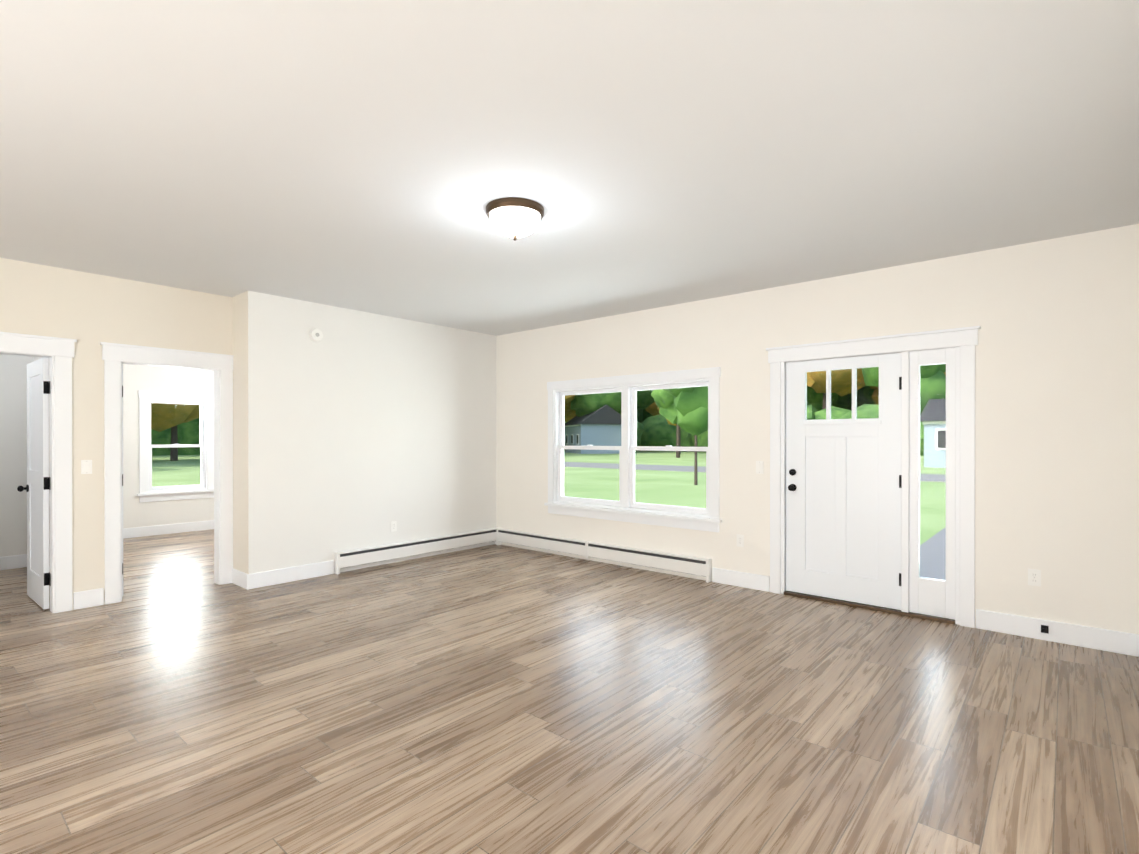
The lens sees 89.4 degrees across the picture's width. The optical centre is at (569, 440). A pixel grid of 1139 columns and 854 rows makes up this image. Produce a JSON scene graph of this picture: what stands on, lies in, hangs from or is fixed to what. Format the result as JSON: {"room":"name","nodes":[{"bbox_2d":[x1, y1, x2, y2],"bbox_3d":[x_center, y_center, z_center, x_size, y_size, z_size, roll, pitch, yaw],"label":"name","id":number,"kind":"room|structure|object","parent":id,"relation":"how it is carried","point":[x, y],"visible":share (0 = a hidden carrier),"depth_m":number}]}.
{"room":"empty living room","nodes":[
{"label":"empty living room","id":0,"kind":"room"},
{"bbox_2d":[0,529,1138,853],"bbox_3d":[-2.773,1.415,4.079,10.580,0.100,7.980,0,0,41],"label":"floor","id":1,"kind":"structure","parent":0,"point":[496,699],"depth_m":2.82},
{"bbox_2d":[0,224,1138,633],"bbox_3d":[-2.773,-0.005,4.075,10.580,2.740,7.980,0,0,41],"label":"wall","id":2,"kind":"structure","parent":0,"point":[356,430],"depth_m":5.33},
{"bbox_2d":[0,554,26,569],"bbox_3d":[-6.947,1.293,4.918,0.020,0.140,3.500,0,0,41],"label":"baseboard","id":3,"kind":"structure","parent":2,"relation":"attached to","point":[16,561],"depth_m":6.12},
{"bbox_2d":[17,357,49,608],"bbox_3d":[-4.469,0.341,4.838,0.704,2.020,0.174,0,0,39],"label":"door","id":4,"kind":"structure","parent":2,"relation":"in","point":[36,488],"depth_m":4.77},
{"bbox_2d":[0,332,76,612],"bbox_3d":[-4.362,0.274,4.324,0.192,2.180,0.994,0,0,41],"label":"trim","id":5,"kind":"structure","parent":2,"relation":"attached to","point":[58,352],"depth_m":4.57},
{"bbox_2d":[49,567,79,607],"bbox_3d":[-4.941,1.291,5.489,2.275,0.140,0.016,0,0,41],"label":"baseboard","id":6,"kind":"structure","parent":2,"relation":"attached to","point":[76,595],"depth_m":4.65},
{"bbox_2d":[81,460,91,473],"bbox_3d":[-3.945,0.213,4.705,0.012,0.114,0.070,0,0,41],"label":"light switch","id":7,"kind":"object","parent":2,"relation":"attached to","point":[86,466],"visible":1,"depth_m":4.70},
{"bbox_2d":[80,588,99,603],"bbox_3d":[-5.386,1.290,6.052,3.685,0.140,0.016,0,0,41],"label":"baseboard","id":8,"kind":"structure","parent":2,"relation":"attached to","point":[93,596],"depth_m":4.73},
{"bbox_2d":[122,364,122,595],"bbox_3d":[-4.147,0.340,5.213,0.705,2.020,0.174,0,0,41],"label":"room door","id":9,"kind":"structure","parent":2,"relation":"in","point":[122,479],"depth_m":5.00},
{"bbox_2d":[100,342,233,604],"bbox_3d":[-3.602,0.272,5.204,0.192,2.180,1.029,0,0,41],"label":"trim","id":10,"kind":"structure","parent":2,"relation":"attached to","point":[115,356],"depth_m":5.07},
{"bbox_2d":[123,520,213,538],"bbox_3d":[-5.476,1.284,8.799,0.020,0.140,4.060,0,0,41],"label":"baseboard","id":11,"kind":"structure","parent":2,"relation":"attached to","point":[134,532],"depth_m":8.37},
{"bbox_2d":[137,390,213,502],"bbox_3d":[-5.815,0.075,8.522,0.245,1.590,0.994,0,0,41],"label":"room window","id":12,"kind":"structure","parent":2,"relation":"in","point":[148,492],"depth_m":8.46},
{"bbox_2d":[232,568,243,587],"bbox_3d":[-3.106,1.292,5.411,0.365,0.140,0.016,0,0,41],"label":"baseboard","id":13,"kind":"structure","parent":2,"relation":"attached to","point":[237,576],"depth_m":5.41},
{"bbox_2d":[244,560,333,589],"bbox_3d":[-2.685,1.291,5.580,0.020,0.140,0.822,0,0,41],"label":"baseboard","id":14,"kind":"structure","parent":2,"relation":"attached to","point":[284,575],"depth_m":5.53},
{"bbox_2d":[309,328,322,341],"bbox_3d":[-2.522,-1.056,5.742,0.038,0.132,0.132,0,0,41],"label":"smoke detector","id":15,"kind":"object","parent":2,"relation":"attached to","point":[315,334],"visible":0.98,"depth_m":5.72},
{"bbox_2d":[391,521,396,531],"bbox_3d":[-1.959,0.954,6.422,0.008,0.114,0.070,0,0,41],"label":"outlet","id":16,"kind":"object","parent":2,"relation":"attached to","point":[393,526],"visible":1,"depth_m":6.42},
{"bbox_2d":[334,527,498,574],"bbox_3d":[-1.662,1.248,6.720,0.067,0.222,2.220,0,0,41],"label":"baseboard heater","id":17,"kind":"object","parent":2,"relation":"attached to","point":[362,556],"visible":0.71,"depth_m":6.51},
{"bbox_2d":[496,528,711,582],"bbox_3d":[0.213,1.248,6.526,3.015,0.222,0.067,0,0,41],"label":"baseboard heater","id":18,"kind":"object","parent":2,"relation":"attached to","point":[696,566],"visible":1,"depth_m":6.28},
{"bbox_2d":[544,367,721,531],"bbox_3d":[0.638,0.080,6.294,2.281,1.590,0.245,0,0,41],"label":"window","id":19,"kind":"structure","parent":2,"relation":"in","point":[628,387],"depth_m":6.23},
{"bbox_2d":[737,534,743,546],"bbox_3d":[1.593,0.932,5.377,0.070,0.114,0.008,0,0,41],"label":"electrical outlet","id":20,"kind":"object","parent":2,"relation":"attached to","point":[740,540],"visible":1,"depth_m":5.37},
{"bbox_2d":[712,567,769,591],"bbox_3d":[1.592,1.292,5.374,0.558,0.140,0.016,0,0,41],"label":"baseboard","id":21,"kind":"structure","parent":2,"relation":"attached to","point":[723,576],"depth_m":5.36},
{"bbox_2d":[756,461,763,473],"bbox_3d":[1.734,0.242,5.252,0.070,0.114,0.012,0,0,41],"label":"light switch","id":22,"kind":"object","parent":2,"relation":"attached to","point":[759,467],"visible":1,"depth_m":5.25},
{"bbox_2d":[786,353,901,609],"bbox_3d":[2.293,0.320,4.848,0.919,2.030,0.184,0,0,41],"label":"front door","id":23,"kind":"structure","parent":2,"relation":"in","point":[843,503],"depth_m":4.81},
{"bbox_2d":[766,326,979,627],"bbox_3d":[2.432,0.266,4.748,1.575,2.195,0.215,0,0,41],"label":"door frame","id":24,"kind":"structure","parent":2,"relation":"attached to","point":[950,599],"depth_m":4.46},
{"bbox_2d":[1028,569,1040,586],"bbox_3d":[3.213,0.945,3.980,0.070,0.114,0.008,0,0,41],"label":"electrical outlet","id":25,"kind":"object","parent":2,"relation":"attached to","point":[1034,577],"visible":1,"depth_m":3.98},
{"bbox_2d":[1041,625,1048,633],"bbox_3d":[3.240,1.285,3.926,0.040,0.050,0.023,0,0,41],"label":"outlet","id":26,"kind":"object","parent":2,"relation":"attached to","point":[1044,628],"visible":1,"depth_m":3.92},
{"bbox_2d":[976,609,1135,655],"bbox_3d":[3.283,1.295,3.913,0.853,0.140,0.020,0,0,41],"label":"baseboard","id":27,"kind":"structure","parent":2,"relation":"attached to","point":[1119,642],"depth_m":3.88},
{"bbox_2d":[1136,634,1138,656],"bbox_3d":[1.112,1.302,0.728,0.020,0.140,7.680,0,0,41],"label":"baseboard","id":28,"kind":"structure","parent":2,"relation":"attached to","point":[1137,635],"depth_m":3.64},
{"bbox_2d":[0,0,1138,335],"bbox_3d":[-2.773,-1.435,4.072,10.580,0.120,7.980,0,0,41],"label":"ceiling","id":29,"kind":"structure","parent":0,"point":[374,156],"depth_m":2.65},
{"bbox_2d":[486,197,543,240],"bbox_3d":[-0.323,-1.281,3.419,0.346,0.185,0.346,0,0,41],"label":"flush-mount ceiling light","id":30,"kind":"object","parent":29,"relation":"attached to","point":[515,218],"visible":1,"depth_m":3.31},
{"label":"outside","id":31,"kind":"structure","parent":0,"visible":0},
{"bbox_2d":[151,364,945,579],"bbox_3d":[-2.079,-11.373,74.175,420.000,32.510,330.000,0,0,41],"label":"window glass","id":32,"kind":"structure","parent":31,"point":[694,401],"depth_m":44.86}
]}

